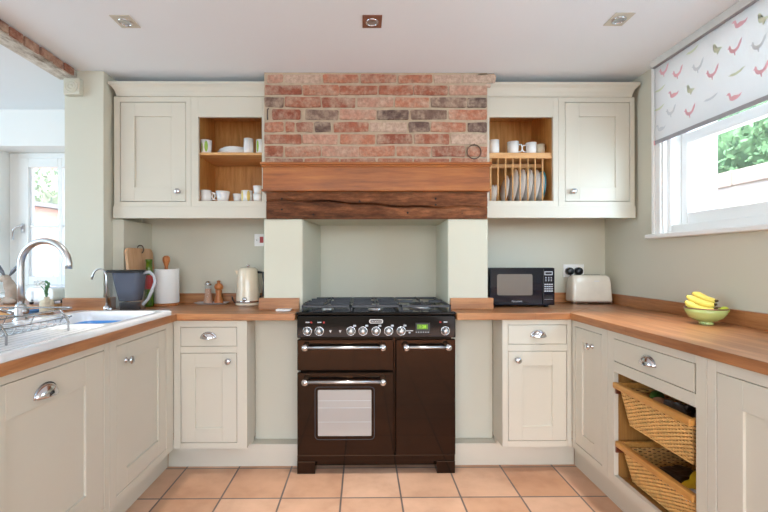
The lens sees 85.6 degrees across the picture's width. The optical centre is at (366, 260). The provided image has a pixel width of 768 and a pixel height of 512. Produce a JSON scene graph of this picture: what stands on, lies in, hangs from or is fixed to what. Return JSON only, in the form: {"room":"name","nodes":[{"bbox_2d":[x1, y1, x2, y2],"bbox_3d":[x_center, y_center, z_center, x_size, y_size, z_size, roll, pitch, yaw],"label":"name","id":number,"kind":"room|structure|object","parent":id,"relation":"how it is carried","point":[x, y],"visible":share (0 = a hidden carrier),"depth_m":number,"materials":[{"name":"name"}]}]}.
{"room":"kitchen","nodes":[
{"label":"kitchen","id":0,"kind":"room"},
{"bbox_2d":[0,110,64,298],"bbox_3d":[-3.121,0.039,3.296,2.610,2.352,0.360,0,0,0],"label":"wall","id":1,"kind":"structure","parent":0,"point":[21,131],"depth_m":3.12,"materials":[{"name":"paint"}]},
{"bbox_2d":[0,153,64,297],"bbox_3d":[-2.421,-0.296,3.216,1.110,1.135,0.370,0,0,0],"label":"door","id":2,"kind":"structure","parent":1,"relation":"in","point":[23,166],"depth_m":3.32,"materials":[{"name":"white paint"}]},
{"bbox_2d":[65,71,151,308],"bbox_3d":[-1.659,0.037,2.812,0.305,2.352,0.650,0,0,0],"label":"wall","id":3,"kind":"structure","parent":0,"point":[94,239],"depth_m":2.49,"materials":[{"name":"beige paint"}]},
{"bbox_2d":[0,19,76,79],"bbox_3d":[-1.766,-1.111,0.036,0.103,0.054,4.900,0,0,0],"label":"trim","id":4,"kind":"structure","parent":3,"relation":"attached to","point":[6,40],"depth_m":2.21,"materials":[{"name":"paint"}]},
{"bbox_2d":[64,78,82,96],"bbox_3d":[-1.742,-1.031,2.463,0.094,0.096,0.046,0,0,0],"label":"block","id":5,"kind":"object","parent":3,"relation":"attached to","point":[73,87],"visible":1,"depth_m":2.45,"materials":[{"name":"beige paint"}]},
{"bbox_2d":[0,0,739,109],"bbox_3d":[-1.205,-1.240,0.391,6.400,0.200,6.000,0,0,0],"label":"ceiling","id":6,"kind":"structure","parent":0,"point":[176,40],"depth_m":2.12,"materials":[{"name":"paint"}]},
{"bbox_2d":[109,15,140,27],"bbox_3d":[-1.147,-1.135,1.973,0.092,0.009,0.104,0,0,0],"label":"recessed light","id":7,"kind":"object","parent":6,"relation":"in","point":[124,21],"visible":1,"depth_m":1.97,"materials":[{"name":"silver metal"}]},
{"bbox_2d":[362,15,381,27],"bbox_3d":[0.028,-1.137,1.976,0.092,0.009,0.104,0,0,0],"label":"recessed light","id":8,"kind":"object","parent":6,"relation":"in","point":[369,21],"visible":1,"depth_m":1.97,"materials":[{"name":"brown metal"}]},
{"bbox_2d":[603,13,635,25],"bbox_3d":[1.195,-1.139,1.961,0.092,0.009,0.104,0,0,0],"label":"recessed light","id":9,"kind":"object","parent":6,"relation":"in","point":[618,19],"visible":1,"depth_m":1.96,"materials":[{"name":"silver metal"}]},
{"bbox_2d":[142,218,604,432],"bbox_3d":[0.056,0.034,3.041,3.840,2.352,0.220,0,0,0],"label":"wall","id":10,"kind":"structure","parent":0,"point":[356,260],"depth_m":2.94,"materials":[{"name":"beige paint"}]},
{"bbox_2d":[114,97,190,205],"bbox_3d":[-1.321,-0.675,2.721,0.474,0.678,0.394,0,0,0],"label":"upper cabinet","id":11,"kind":"object","parent":10,"relation":"attached to","point":[152,135],"visible":0.84,"depth_m":2.56,"materials":[{"name":"beige paint"}]},
{"bbox_2d":[113,206,265,218],"bbox_3d":[-1.088,-0.299,2.565,0.941,0.074,0.020,0,0,0],"label":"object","id":12,"kind":"object","parent":11,"relation":"attached to","point":[119,212],"visible":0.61,"depth_m":2.56,"materials":[{"name":"beige paint"}]},
{"bbox_2d":[191,97,266,205],"bbox_3d":[-0.852,-0.675,2.742,0.464,0.678,0.358,0,0,0],"label":"upper cabinet","id":13,"kind":"object","parent":10,"relation":"attached to","point":[224,121],"visible":0.6,"depth_m":2.69,"materials":[{"name":"beige paint"}]},
{"bbox_2d":[108,81,263,96],"bbox_3d":[-1.096,-1.054,2.720,0.953,0.078,0.394,0,0,0],"label":"crown molding","id":14,"kind":"structure","parent":13,"relation":"on","point":[121,88],"depth_m":2.54,"materials":[{"name":"beige paint"}]},
{"bbox_2d":[200,139,211,151],"bbox_3d":[-1.017,-0.720,2.632,0.072,0.084,0.072,0,0,0],"label":"mug","id":15,"kind":"object","parent":13,"relation":"on","point":[206,145],"visible":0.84,"depth_m":2.60,"materials":[{"name":"white ceramic"}]},
{"bbox_2d":[200,190,215,200],"bbox_3d":[-1.009,-0.409,2.637,0.088,0.074,0.068,0,0,-32],"label":"mug","id":16,"kind":"object","parent":13,"relation":"in","point":[205,195],"visible":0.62,"depth_m":2.60,"materials":[{"name":"white ceramic"}]},
{"bbox_2d":[212,191,229,200],"bbox_3d":[-0.913,-0.404,2.627,0.102,0.065,0.088,0,0,36],"label":"teacup","id":17,"kind":"object","parent":13,"relation":"in","point":[221,195],"visible":0.85,"depth_m":2.59,"materials":[{"name":"white ceramic"}]},
{"bbox_2d":[200,152,261,165],"bbox_3d":[-0.851,-0.669,2.748,0.409,0.015,0.316,0,0,0],"label":"shelf","id":18,"kind":"object","parent":13,"relation":"attached to","point":[209,158],"depth_m":2.68,"materials":[{"name":"brown wood"}]},
{"bbox_2d":[233,193,240,200],"bbox_3d":[-0.824,-0.399,2.654,0.060,0.054,0.060,0,0,0],"label":"teacup","id":19,"kind":"object","parent":13,"relation":"in","point":[236,197],"visible":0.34,"depth_m":2.63,"materials":[{"name":"white ceramic"}]},
{"bbox_2d":[241,190,252,200],"bbox_3d":[-0.759,-0.407,2.634,0.072,0.072,0.072,0,0,0],"label":"mug","id":20,"kind":"object","parent":13,"relation":"in","point":[246,195],"visible":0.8,"depth_m":2.60,"materials":[{"name":"white ceramic"}]},
{"bbox_2d":[244,138,252,151],"bbox_3d":[-0.749,-0.726,2.634,0.060,0.095,0.061,0,0,0],"label":"mug","id":21,"kind":"object","parent":13,"relation":"in","point":[248,142],"visible":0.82,"depth_m":2.61,"materials":[{"name":"white ceramic"}]},
{"bbox_2d":[253,193,261,200],"bbox_3d":[-0.685,-0.397,2.625,0.066,0.049,0.066,0,0,0],"label":"teacup","id":22,"kind":"object","parent":13,"relation":"in","point":[256,196],"visible":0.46,"depth_m":2.60,"materials":[{"name":"white ceramic"}]},
{"bbox_2d":[253,185,261,193],"bbox_3d":[-0.685,-0.447,2.625,0.064,0.049,0.064,0,0,0],"label":"teacup","id":23,"kind":"object","parent":22,"relation":"on","point":[257,188],"visible":0.7,"depth_m":2.60,"materials":[{"name":"white ceramic"}]},
{"bbox_2d":[256,139,261,151],"bbox_3d":[-0.670,-0.722,2.635,0.060,0.087,0.060,0,0,0],"label":"mug","id":24,"kind":"object","parent":13,"relation":"on","point":[258,141],"visible":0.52,"depth_m":2.61,"materials":[{"name":"white ceramic"}]},
{"bbox_3d":[-0.857,-0.686,2.723,0.230,0.016,0.230,0,0,0],"label":"dinner plate","id":25,"kind":"object","parent":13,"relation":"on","visible":0},
{"bbox_2d":[218,149,243,151],"bbox_3d":[-0.857,-0.698,2.723,0.226,0.016,0.226,0,0,0],"label":"dinner plate","id":26,"kind":"object","parent":25,"relation":"on","point":[221,149],"visible":0.11,"depth_m":2.63,"materials":[{"name":"white ceramic"}]},
{"bbox_2d":[254,234,263,245],"bbox_3d":[-0.743,-0.146,2.916,0.086,0.086,0.015,0,0,0],"label":"switch","id":27,"kind":"object","parent":10,"relation":"attached to","point":[259,238],"visible":0.82,"depth_m":2.91,"materials":[{"name":"white paint"}]},
{"bbox_2d":[487,97,557,205],"bbox_3d":[0.964,-0.678,2.757,0.458,0.678,0.358,0,0,0],"label":"upper cabinet","id":28,"kind":"object","parent":10,"relation":"attached to","point":[524,120],"visible":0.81,"depth_m":2.60,"materials":[{"name":"beige paint"}]},
{"bbox_2d":[489,185,494,200],"bbox_3d":[0.804,-0.431,2.671,0.022,0.116,0.116,0,0,4],"label":"dinner plate","id":29,"kind":"object","parent":28,"relation":"in","point":[492,186],"visible":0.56,"depth_m":2.63,"materials":[{"name":"white ceramic"}]},
{"bbox_2d":[489,139,498,152],"bbox_3d":[0.814,-0.723,2.646,0.066,0.087,0.066,0,0,0],"label":"mug","id":30,"kind":"object","parent":28,"relation":"on","point":[494,143],"visible":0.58,"depth_m":2.62,"materials":[{"name":"white ceramic"}]},
{"bbox_2d":[500,175,508,200],"bbox_3d":[0.907,-0.467,2.731,0.031,0.187,0.188,0,0,4],"label":"dinner plate","id":31,"kind":"object","parent":28,"relation":"in","point":[502,191],"visible":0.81,"depth_m":2.69,"materials":[{"name":"white ceramic"}]},
{"bbox_2d":[507,169,517,200],"bbox_3d":[0.960,-0.488,2.732,0.034,0.229,0.230,0,0,4],"label":"dinner plate","id":32,"kind":"object","parent":28,"relation":"in","point":[515,172],"visible":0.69,"depth_m":2.68,"materials":[{"name":"white ceramic"}]},
{"bbox_2d":[507,141,522,152],"bbox_3d":[0.944,-0.718,2.652,0.090,0.077,0.072,0,0,-33],"label":"mug","id":33,"kind":"object","parent":28,"relation":"on","point":[512,146],"visible":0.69,"depth_m":2.62,"materials":[{"name":"white ceramic"}]},
{"bbox_2d":[514,169,525,200],"bbox_3d":[1.008,-0.488,2.732,0.034,0.229,0.230,0,0,4],"label":"dinner plate","id":34,"kind":"object","parent":28,"relation":"in","point":[523,174],"visible":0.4,"depth_m":2.66,"materials":[{"name":"white ceramic"}]},
{"bbox_2d":[489,153,551,163],"bbox_3d":[0.964,-0.661,2.760,0.402,0.035,0.318,0,0,0],"label":"shelf","id":35,"kind":"object","parent":28,"relation":"attached to","point":[546,158],"depth_m":2.60,"materials":[{"name":"brown wood"}]},
{"bbox_2d":[521,169,532,200],"bbox_3d":[1.053,-0.488,2.732,0.034,0.229,0.230,0,0,4],"label":"dinner plate","id":36,"kind":"object","parent":28,"relation":"in","point":[524,198],"visible":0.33,"depth_m":2.67,"materials":[{"name":"white ceramic"}]},
{"bbox_2d":[521,142,536,152],"bbox_3d":[1.044,-0.715,2.653,0.088,0.071,0.068,0,0,31],"label":"mug","id":37,"kind":"object","parent":28,"relation":"on","point":[531,147],"visible":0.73,"depth_m":2.62,"materials":[{"name":"white ceramic"}]},
{"bbox_2d":[529,170,539,200],"bbox_3d":[1.098,-0.486,2.733,0.034,0.225,0.226,0,0,4],"label":"dinner plate","id":38,"kind":"object","parent":28,"relation":"in","point":[531,198],"visible":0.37,"depth_m":2.67,"materials":[{"name":"white ceramic"}]},
{"bbox_2d":[536,144,544,152],"bbox_3d":[1.123,-0.715,2.689,0.064,0.071,0.064,0,0,0],"label":"mug","id":39,"kind":"object","parent":28,"relation":"on","point":[540,147],"visible":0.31,"depth_m":2.66,"materials":[{"name":"beige ceramic"}]},
{"bbox_2d":[536,171,545,200],"bbox_3d":[1.139,-0.482,2.733,0.029,0.218,0.218,0,0,4],"label":"dinner plate","id":40,"kind":"object","parent":28,"relation":"in","point":[539,196],"visible":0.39,"depth_m":2.67,"materials":[{"name":"white ceramic"}]},
{"bbox_2d":[563,264,583,276],"bbox_3d":[1.467,0.070,2.934,0.144,0.090,0.014,0,0,0],"label":"double socket","id":41,"kind":"object","parent":10,"relation":"attached to","point":[565,266],"visible":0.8,"depth_m":2.93,"materials":[{"name":"white plastic"}]},
{"bbox_2d":[565,267,574,274],"bbox_3d":[1.429,0.122,2.909,0.054,0.152,0.042,0,0,0],"label":"plug","id":42,"kind":"object","parent":41,"relation":"attached to","point":[569,271],"visible":0.83,"depth_m":2.89,"materials":[{"name":"black plastic"}]},
{"bbox_2d":[574,267,582,274],"bbox_3d":[1.492,0.122,2.909,0.054,0.152,0.042,0,0,0],"label":"plug","id":43,"kind":"object","parent":41,"relation":"attached to","point":[578,271],"visible":0.76,"depth_m":2.89,"materials":[{"name":"black plastic"}]},
{"bbox_2d":[558,97,634,205],"bbox_3d":[1.432,-0.679,2.742,0.477,0.678,0.394,0,0,0],"label":"upper cabinet","id":44,"kind":"object","parent":10,"relation":"attached to","point":[596,135],"visible":0.82,"depth_m":2.58,"materials":[{"name":"beige paint"}]},
{"bbox_2d":[487,206,635,217],"bbox_3d":[1.205,-0.302,2.583,0.938,0.074,0.020,0,0,0],"label":"trim","id":45,"kind":"structure","parent":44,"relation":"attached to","point":[492,211],"depth_m":2.57,"materials":[{"name":"beige paint"}]},
{"bbox_2d":[487,82,640,96],"bbox_3d":[1.208,-1.057,2.739,0.948,0.078,0.394,0,0,0],"label":"crown molding","id":46,"kind":"structure","parent":44,"relation":"on","point":[497,89],"depth_m":2.56,"materials":[{"name":"beige paint"}]},
{"bbox_2d":[125,433,622,511],"bbox_3d":[-1.201,1.262,0.391,6.400,0.100,6.000,0,0,0],"label":"floor","id":47,"kind":"structure","parent":0,"point":[333,488],"depth_m":2.18,"materials":[{"name":"tile"}]},
{"bbox_2d":[0,299,61,314],"bbox_3d":[-2.568,0.746,2.792,1.165,0.934,0.465,0,0,0],"label":"sideboard","id":48,"kind":"object","parent":47,"relation":"on","point":[57,303],"visible":0.02,"depth_m":2.64,"materials":[{"name":"brown wood"}]},
{"bbox_2d":[0,265,16,303],"bbox_3d":[-2.304,0.146,2.682,0.155,0.264,0.105,0,0,0],"label":"ornament","id":49,"kind":"object","parent":48,"relation":"on","point":[10,287],"visible":0.77,"depth_m":2.66,"materials":[{"name":"beige ceramic"}]},
{"bbox_2d":[26,286,64,303],"bbox_3d":[-2.082,0.223,2.706,0.178,0.110,0.136,0,0,0],"label":"kitchen appliance","id":50,"kind":"object","parent":48,"relation":"on","point":[56,293],"visible":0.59,"depth_m":2.64,"materials":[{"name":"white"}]},
{"bbox_2d":[110,455,167,511],"bbox_3d":[-1.168,1.137,1.424,0.019,0.150,2.027,0,0,0],"label":"board","id":51,"kind":"object","parent":47,"relation":"on","point":[136,492],"visible":0.45,"depth_m":2.14,"materials":[{"name":"beige paint"}]},
{"bbox_2d":[109,322,172,511],"bbox_3d":[-1.317,0.699,2.039,0.536,0.725,0.588,0,0,0],"label":"base cabinet","id":52,"kind":"object","parent":51,"relation":"on","point":[140,364],"visible":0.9,"depth_m":1.98,"materials":[{"name":"beige paint"}]},
{"bbox_2d":[168,437,296,466],"bbox_3d":[-0.786,1.136,2.497,0.760,0.150,0.110,0,0,0],"label":"board","id":53,"kind":"object","parent":47,"relation":"on","point":[260,452],"visible":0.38,"depth_m":2.44,"materials":[{"name":"beige paint"}]},
{"bbox_2d":[174,321,254,448],"bbox_3d":[-0.880,0.698,2.407,0.413,0.725,0.210,0,0,0],"label":"base cabinet","id":54,"kind":"object","parent":53,"relation":"on","point":[214,361],"visible":0.89,"depth_m":2.34,"materials":[{"name":"beige paint"}]},
{"bbox_2d":[297,296,455,473],"bbox_3d":[0.055,0.729,2.604,0.900,0.960,0.653,0,0,0],"label":"range cooker","id":55,"kind":"object","parent":47,"relation":"on","point":[376,379],"visible":1,"depth_m":2.34,"materials":[{"name":"brown metal"}]},
{"bbox_2d":[297,303,455,314],"bbox_3d":[0.054,0.298,2.635,0.900,0.017,0.591,0,0,0],"label":"cooktop","id":56,"kind":"object","parent":55,"relation":"in","point":[373,310],"depth_m":2.37,"materials":[{"name":"black metal"}]},
{"bbox_2d":[455,436,573,464],"bbox_3d":[0.873,1.134,2.510,0.717,0.150,0.110,0,0,0],"label":"board","id":57,"kind":"object","parent":47,"relation":"on","point":[468,451],"visible":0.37,"depth_m":2.46,"materials":[{"name":"beige paint"}]},
{"bbox_2d":[493,320,571,446],"bbox_3d":[0.969,0.695,2.422,0.395,0.725,0.210,0,0,0],"label":"base cabinet","id":58,"kind":"object","parent":57,"relation":"on","point":[532,359],"visible":0.91,"depth_m":2.35,"materials":[{"name":"beige paint"}]},
{"bbox_2d":[574,449,644,511],"bbox_3d":[1.248,1.133,1.643,0.018,0.150,1.627,0,0,0],"label":"board","id":59,"kind":"object","parent":47,"relation":"on","point":[604,484],"visible":0.55,"depth_m":2.14,"materials":[{"name":"beige paint"}]},
{"bbox_2d":[607,330,706,511],"bbox_3d":[1.409,0.695,1.724,0.527,0.725,0.582,0,0,0],"label":"base cabinet","id":60,"kind":"object","parent":59,"relation":"on","point":[680,375],"visible":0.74,"depth_m":1.75,"materials":[{"name":"beige paint"}]},
{"bbox_2d":[613,382,695,464],"bbox_3d":[1.373,0.662,1.721,0.430,0.189,0.460,0,0,0],"label":"wicker basket","id":61,"kind":"object","parent":60,"relation":"in","point":[675,431],"visible":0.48,"depth_m":1.70,"materials":[{"name":"brown wicker"}]},
{"bbox_2d":[649,390,664,398],"bbox_3d":[1.316,0.619,1.877,0.054,0.067,0.167,0,0,43],"label":"courgette","id":62,"kind":"object","parent":61,"relation":"in","point":[655,393],"visible":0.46,"depth_m":1.84,"materials":[{"name":"green plant"}]},
{"bbox_2d":[651,397,663,410],"bbox_3d":[1.262,0.622,1.785,0.072,0.068,0.070,0,0,0],"label":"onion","id":63,"kind":"object","parent":61,"relation":"in","point":[659,399],"visible":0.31,"depth_m":1.77,"materials":[{"name":"brown food"}]},
{"bbox_2d":[663,399,695,417],"bbox_3d":[1.307,0.624,1.701,0.158,0.103,0.098,0,0,-23],"label":"packet","id":64,"kind":"object","parent":61,"relation":"in","point":[689,410],"visible":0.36,"depth_m":1.66,"materials":[{"name":"black plastic"}]},
{"bbox_2d":[615,441,695,511],"bbox_3d":[1.379,0.928,1.721,0.418,0.169,0.460,0,0,0],"label":"wicker basket","id":65,"kind":"object","parent":60,"relation":"in","point":[672,500],"visible":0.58,"depth_m":1.78,"materials":[{"name":"brown wicker"}]},
{"bbox_2d":[658,465,692,490],"bbox_3d":[1.348,0.939,1.781,0.151,0.087,0.107,0,0,-18],"label":"packet","id":66,"kind":"object","parent":65,"relation":"in","point":[680,473],"visible":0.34,"depth_m":1.77,"materials":[{"name":"brown plastic"}]},
{"bbox_2d":[681,471,695,489],"bbox_3d":[1.319,0.884,1.611,0.108,0.082,0.118,0,0,-18],"label":"packet","id":67,"kind":"object","parent":65,"relation":"in","point":[690,483],"visible":0.11,"depth_m":1.64,"materials":[{"name":"yellow plastic"}]},
{"bbox_2d":[707,359,767,511],"bbox_3d":[1.409,0.695,1.131,0.536,0.725,0.600,0,0,0],"label":"base cabinet","id":68,"kind":"object","parent":59,"relation":"on","point":[737,398],"visible":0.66,"depth_m":1.31,"materials":[{"name":"beige paint"}]},
{"bbox_2d":[303,219,446,225],"bbox_3d":[0.053,-0.699,2.780,1.318,0.886,0.440,0,0,0],"label":"wall","id":69,"kind":"structure","parent":0,"point":[322,222],"depth_m":2.70,"materials":[{"name":"paint"}]},
{"bbox_2d":[264,73,493,309],"bbox_3d":[0.077,0.035,2.757,1.403,2.350,0.486,0,0,0],"label":"wall","id":70,"kind":"structure","parent":0,"point":[292,247],"depth_m":2.52,"materials":[{"name":"paint"}]},
{"bbox_2d":[255,319,492,438],"bbox_3d":[0.048,0.707,2.540,1.443,0.747,0.039,0,0,0],"label":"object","id":71,"kind":"structure","parent":70,"relation":"attached to","point":[276,371],"depth_m":2.52,"materials":[{"name":"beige paint"}]},
{"bbox_2d":[0,293,299,376],"bbox_3d":[-1.179,0.279,1.655,1.568,0.113,2.529,0,0,0],"label":"countertop","id":72,"kind":"structure","parent":71,"relation":"on","point":[187,310],"depth_m":2.33,"materials":[{"name":"brown wood"}]},
{"bbox_2d":[12,309,38,314],"bbox_3d":[-1.917,0.290,2.365,0.073,0.015,0.160,0,0,0],"label":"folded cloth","id":73,"kind":"object","parent":72,"relation":"on","point":[31,311],"visible":0.36,"depth_m":2.35,"materials":[{"name":"blue fabric"}]},
{"bbox_2d":[0,238,72,321],"bbox_3d":[-1.602,0.092,2.039,0.292,0.409,0.160,0,0,-22],"label":"mixer tap","id":74,"kind":"object","parent":72,"relation":"on","point":[22,256],"visible":0.94,"depth_m":2.03,"materials":[{"name":"metal"}]},
{"bbox_2d":[8,303,28,321],"bbox_3d":[-1.714,0.255,2.047,0.084,0.084,0.068,0,0,0],"label":"tap","id":75,"kind":"object","parent":74,"relation":"on","point":[16,311],"depth_m":2.03,"materials":[{"name":"metal"}]},
{"bbox_2d":[33,280,53,313],"bbox_3d":[-1.829,0.202,2.346,0.109,0.191,0.068,0,0,0],"label":"bud vase","id":76,"kind":"object","parent":72,"relation":"on","point":[46,302],"visible":0.98,"depth_m":2.33,"materials":[{"name":"white ceramic"}]},
{"bbox_2d":[0,343,108,511],"bbox_3d":[-1.317,0.700,1.422,0.527,0.722,0.641,0,0,0],"label":"base cabinet","id":77,"kind":"object","parent":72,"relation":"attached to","point":[54,415],"visible":0.97,"depth_m":1.46,"materials":[{"name":"beige paint"}]},
{"bbox_2d":[0,310,170,362],"bbox_3d":[-1.323,0.366,1.726,0.529,0.190,1.132,0,0,0],"label":"sink","id":78,"kind":"object","parent":72,"relation":"in","point":[20,345],"visible":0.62,"depth_m":1.70,"materials":[{"name":"ceramic"}]},
{"bbox_2d":[0,307,71,345],"bbox_3d":[-1.348,0.231,1.440,0.356,0.089,0.506,0,0,0],"label":"dish rack","id":79,"kind":"object","parent":78,"relation":"on","point":[3,333],"visible":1,"depth_m":1.56,"materials":[{"name":"metal"}]},
{"bbox_2d":[73,320,121,323],"bbox_3d":[-1.313,0.384,2.007,0.323,0.142,0.353,0,0,0],"label":"bowl","id":80,"kind":"object","parent":78,"relation":"in","point":[96,321],"visible":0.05,"depth_m":2.17,"materials":[{"name":"blue plastic"}]},
{"bbox_2d":[91,268,112,309],"bbox_3d":[-1.513,0.170,2.387,0.144,0.254,0.042,0,0,14],"label":"tap","id":81,"kind":"object","parent":72,"relation":"on","point":[106,307],"visible":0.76,"depth_m":2.38,"materials":[{"name":"silver metal"}]},
{"bbox_2d":[106,270,156,309],"bbox_3d":[-1.394,0.175,2.479,0.280,0.242,0.140,0,0,0],"label":"jug","id":82,"kind":"object","parent":72,"relation":"on","point":[129,284],"visible":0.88,"depth_m":2.43,"materials":[{"name":"grey plastic"}]},
{"bbox_2d":[125,245,153,306],"bbox_3d":[-1.474,0.095,2.706,0.077,0.401,0.315,0,0,0],"label":"chopping board","id":83,"kind":"object","parent":72,"relation":"on","point":[135,258],"visible":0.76,"depth_m":2.66,"materials":[{"name":"brown wood"}]},
{"bbox_2d":[144,259,153,306],"bbox_3d":[-1.409,0.143,2.689,0.056,0.306,0.056,0,0,0],"label":"oil bottle","id":84,"kind":"object","parent":72,"relation":"on","point":[149,279],"visible":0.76,"depth_m":2.67,"materials":[{"name":"green glass"}]},
{"bbox_2d":[154,256,178,305],"bbox_3d":[-1.333,0.131,2.765,0.160,0.331,0.160,0,0,0],"label":"paper towel holder","id":85,"kind":"object","parent":72,"relation":"on","point":[166,291],"visible":0.98,"depth_m":2.70,"materials":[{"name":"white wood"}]},
{"bbox_2d":[195,302,227,304],"bbox_3d":[-1.057,0.290,2.839,0.220,0.012,0.105,0,0,0],"label":"serving tray","id":86,"kind":"object","parent":72,"relation":"on","point":[198,303],"visible":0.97,"depth_m":2.80,"materials":[{"name":"wood"}]},
{"bbox_2d":[203,281,212,302],"bbox_3d":[-1.084,0.215,2.842,0.063,0.152,0.063,0,0,0],"label":"salt mill","id":87,"kind":"object","parent":86,"relation":"on","point":[208,296],"visible":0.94,"depth_m":2.82,"materials":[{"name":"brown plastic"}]},
{"bbox_2d":[214,280,222,302],"bbox_3d":[-1.012,0.213,2.842,0.061,0.156,0.061,0,0,0],"label":"pepper mill","id":88,"kind":"object","parent":86,"relation":"on","point":[218,286],"visible":0.94,"depth_m":2.82,"materials":[{"name":"brown wood"}]},
{"bbox_2d":[231,265,263,305],"bbox_3d":[-0.807,0.161,2.814,0.177,0.269,0.211,0,0,-41],"label":"electric kettle","id":89,"kind":"object","parent":72,"relation":"on","point":[248,289],"visible":0.94,"depth_m":2.73,"materials":[{"name":"beige metal"}]},
{"bbox_2d":[275,308,291,310],"bbox_3d":[-0.487,0.290,2.452,0.088,0.012,0.072,0,0,0],"label":"spoon rest","id":90,"kind":"object","parent":72,"relation":"on","point":[278,309],"visible":1,"depth_m":2.42,"materials":[{"name":"white ceramic"}]},
{"bbox_2d":[450,292,767,375],"bbox_3d":[1.108,0.278,1.823,1.189,0.107,2.229,0,0,0],"label":"countertop","id":91,"kind":"structure","parent":71,"relation":"on","point":[740,339],"depth_m":1.91,"materials":[{"name":"brown wood"}]},
{"bbox_2d":[488,267,554,306],"bbox_3d":[0.980,0.168,2.754,0.409,0.249,0.297,0,0,0],"label":"microwave oven","id":92,"kind":"object","parent":91,"relation":"on","point":[506,285],"visible":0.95,"depth_m":2.61,"materials":[{"name":"black metal"}]},
{"bbox_2d":[566,275,611,303],"bbox_3d":[1.520,0.194,2.836,0.276,0.197,0.120,0,0,0],"label":"toaster","id":93,"kind":"object","parent":91,"relation":"on","point":[585,289],"visible":1,"depth_m":2.78,"materials":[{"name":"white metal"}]},
{"bbox_2d":[683,306,729,324],"bbox_3d":[1.571,0.254,1.917,0.167,0.076,0.167,0,0,0],"label":"fruit bowl","id":94,"kind":"object","parent":91,"relation":"on","point":[704,316],"visible":0.93,"depth_m":1.87,"materials":[{"name":"ceramic"}]},
{"bbox_2d":[684,300,717,308],"bbox_3d":[1.545,0.214,1.915,0.124,0.056,0.032,0,0,39],"label":"banana","id":95,"kind":"object","parent":94,"relation":"in","point":[689,304],"visible":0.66,"depth_m":1.92,"materials":[{"name":"yellow food"}]},
{"bbox_2d":[686,295,717,306],"bbox_3d":[1.562,0.189,1.934,0.117,0.054,0.032,0,0,45],"label":"banana","id":96,"kind":"object","parent":94,"relation":"in","point":[691,298],"visible":0.95,"depth_m":1.93,"materials":[{"name":"yellow food"}]},
{"bbox_2d":[692,291,718,302],"bbox_3d":[1.595,0.172,1.952,0.031,0.052,0.102,0,0,-36],"label":"banana","id":97,"kind":"object","parent":94,"relation":"in","point":[697,294],"visible":0.85,"depth_m":1.95,"materials":[{"name":"yellow food"}]},
{"bbox_2d":[260,162,491,191],"bbox_3d":[0.059,-0.497,2.471,1.367,0.170,0.070,0,0,0],"label":"mantel shelf","id":98,"kind":"object","parent":70,"relation":"attached to","point":[277,176],"visible":1,"depth_m":2.45,"materials":[{"name":"brown wood"}]},
{"bbox_2d":[266,193,486,218],"bbox_3d":[0.065,-0.332,2.532,1.337,0.159,0.056,0,0,0],"label":"lintel","id":99,"kind":"object","parent":70,"relation":"on","point":[278,205],"visible":1,"depth_m":2.51,"materials":[{"name":"brown wood"}]},
{"bbox_2d":[264,74,495,161],"bbox_3d":[0.086,-0.843,2.510,1.407,0.574,0.010,0,0,0],"label":"brick wall","id":100,"kind":"structure","parent":0,"point":[329,90],"depth_m":2.51,"materials":[{"name":"red brick"}]},
{"bbox_2d":[467,144,481,158],"bbox_3d":[0.651,-0.660,2.509,0.090,0.093,0.016,0,0,0],"label":"ring","id":101,"kind":"object","parent":100,"relation":"attached to","point":[472,144],"visible":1,"depth_m":2.50,"materials":[{"name":"metal"}]},
{"bbox_2d":[605,69,767,313],"bbox_3d":[1.856,0.031,0.390,0.283,2.352,5.550,0,0,0],"label":"wall","id":102,"kind":"structure","parent":0,"point":[731,269],"depth_m":2.32,"materials":[{"name":"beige paint"}]},
{"bbox_2d":[572,320,607,477],"bbox_3d":[1.401,0.695,2.186,0.536,0.725,0.337,0,0,0],"label":"base cabinet","id":103,"kind":"object","parent":102,"relation":"attached to","point":[589,343],"visible":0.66,"depth_m":2.18,"materials":[{"name":"beige paint"}]},
{"bbox_2d":[645,69,767,238],"bbox_3d":[1.756,-0.631,1.504,0.210,1.006,1.901,0,0,0],"label":"window","id":104,"kind":"structure","parent":102,"relation":"in","point":[674,161],"depth_m":2.27,"materials":[{"name":"white paint"}]},
{"bbox_2d":[650,0,767,144],"bbox_3d":[1.660,-0.903,1.500,0.036,0.480,1.775,0,0,0],"label":"roller blind","id":105,"kind":"object","parent":104,"relation":"attached to","point":[718,71],"visible":1,"depth_m":1.97,"materials":[{"name":"white fabric"}]},
{"bbox_2d":[698,120,717,210],"bbox_3d":[1.918,-0.620,2.343,0.125,0.965,0.012,0,0,0],"label":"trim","id":106,"kind":"structure","parent":102,"relation":"attached to","point":[707,148],"depth_m":2.34,"materials":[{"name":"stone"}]},
{"bbox_3d":[2.463,1.507,5.019,23.000,0.100,26.000,0,0,0],"label":"ground","id":107,"kind":"structure","parent":0,"visible":0},
{"bbox_2d":[35,201,57,275],"bbox_3d":[-6.038,-0.016,8.053,6.250,2.970,1.200,0,0,0],"label":"brick outbuilding","id":108,"kind":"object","parent":107,"relation":"on","point":[46,255],"visible":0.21,"depth_m":7.55,"materials":[{"name":"brick"}]},
{"bbox_2d":[35,169,57,203],"bbox_3d":[-8.866,-1.177,13.496,3.949,5.309,2.917,0,0,-9],"label":"tree","id":109,"kind":"object","parent":107,"relation":"on","point":[47,189],"visible":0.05,"depth_m":12.46,"materials":[{"name":"green plant"}]},
{"bbox_2d":[718,162,767,207],"bbox_3d":[3.798,0.277,6.771,0.380,2.354,19.483,0,0,0],"label":"wall","id":110,"kind":"structure","parent":107,"relation":"on","point":[747,185],"depth_m":4.01,"materials":[{"name":"paint"}]},
{"bbox_2d":[718,100,767,173],"bbox_3d":[6.150,-1.553,5.340,3.939,6.014,7.972,0,0,6],"label":"tree","id":111,"kind":"object","parent":107,"relation":"on","point":[744,146],"visible":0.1,"depth_m":5.19,"materials":[{"name":"green plant"}]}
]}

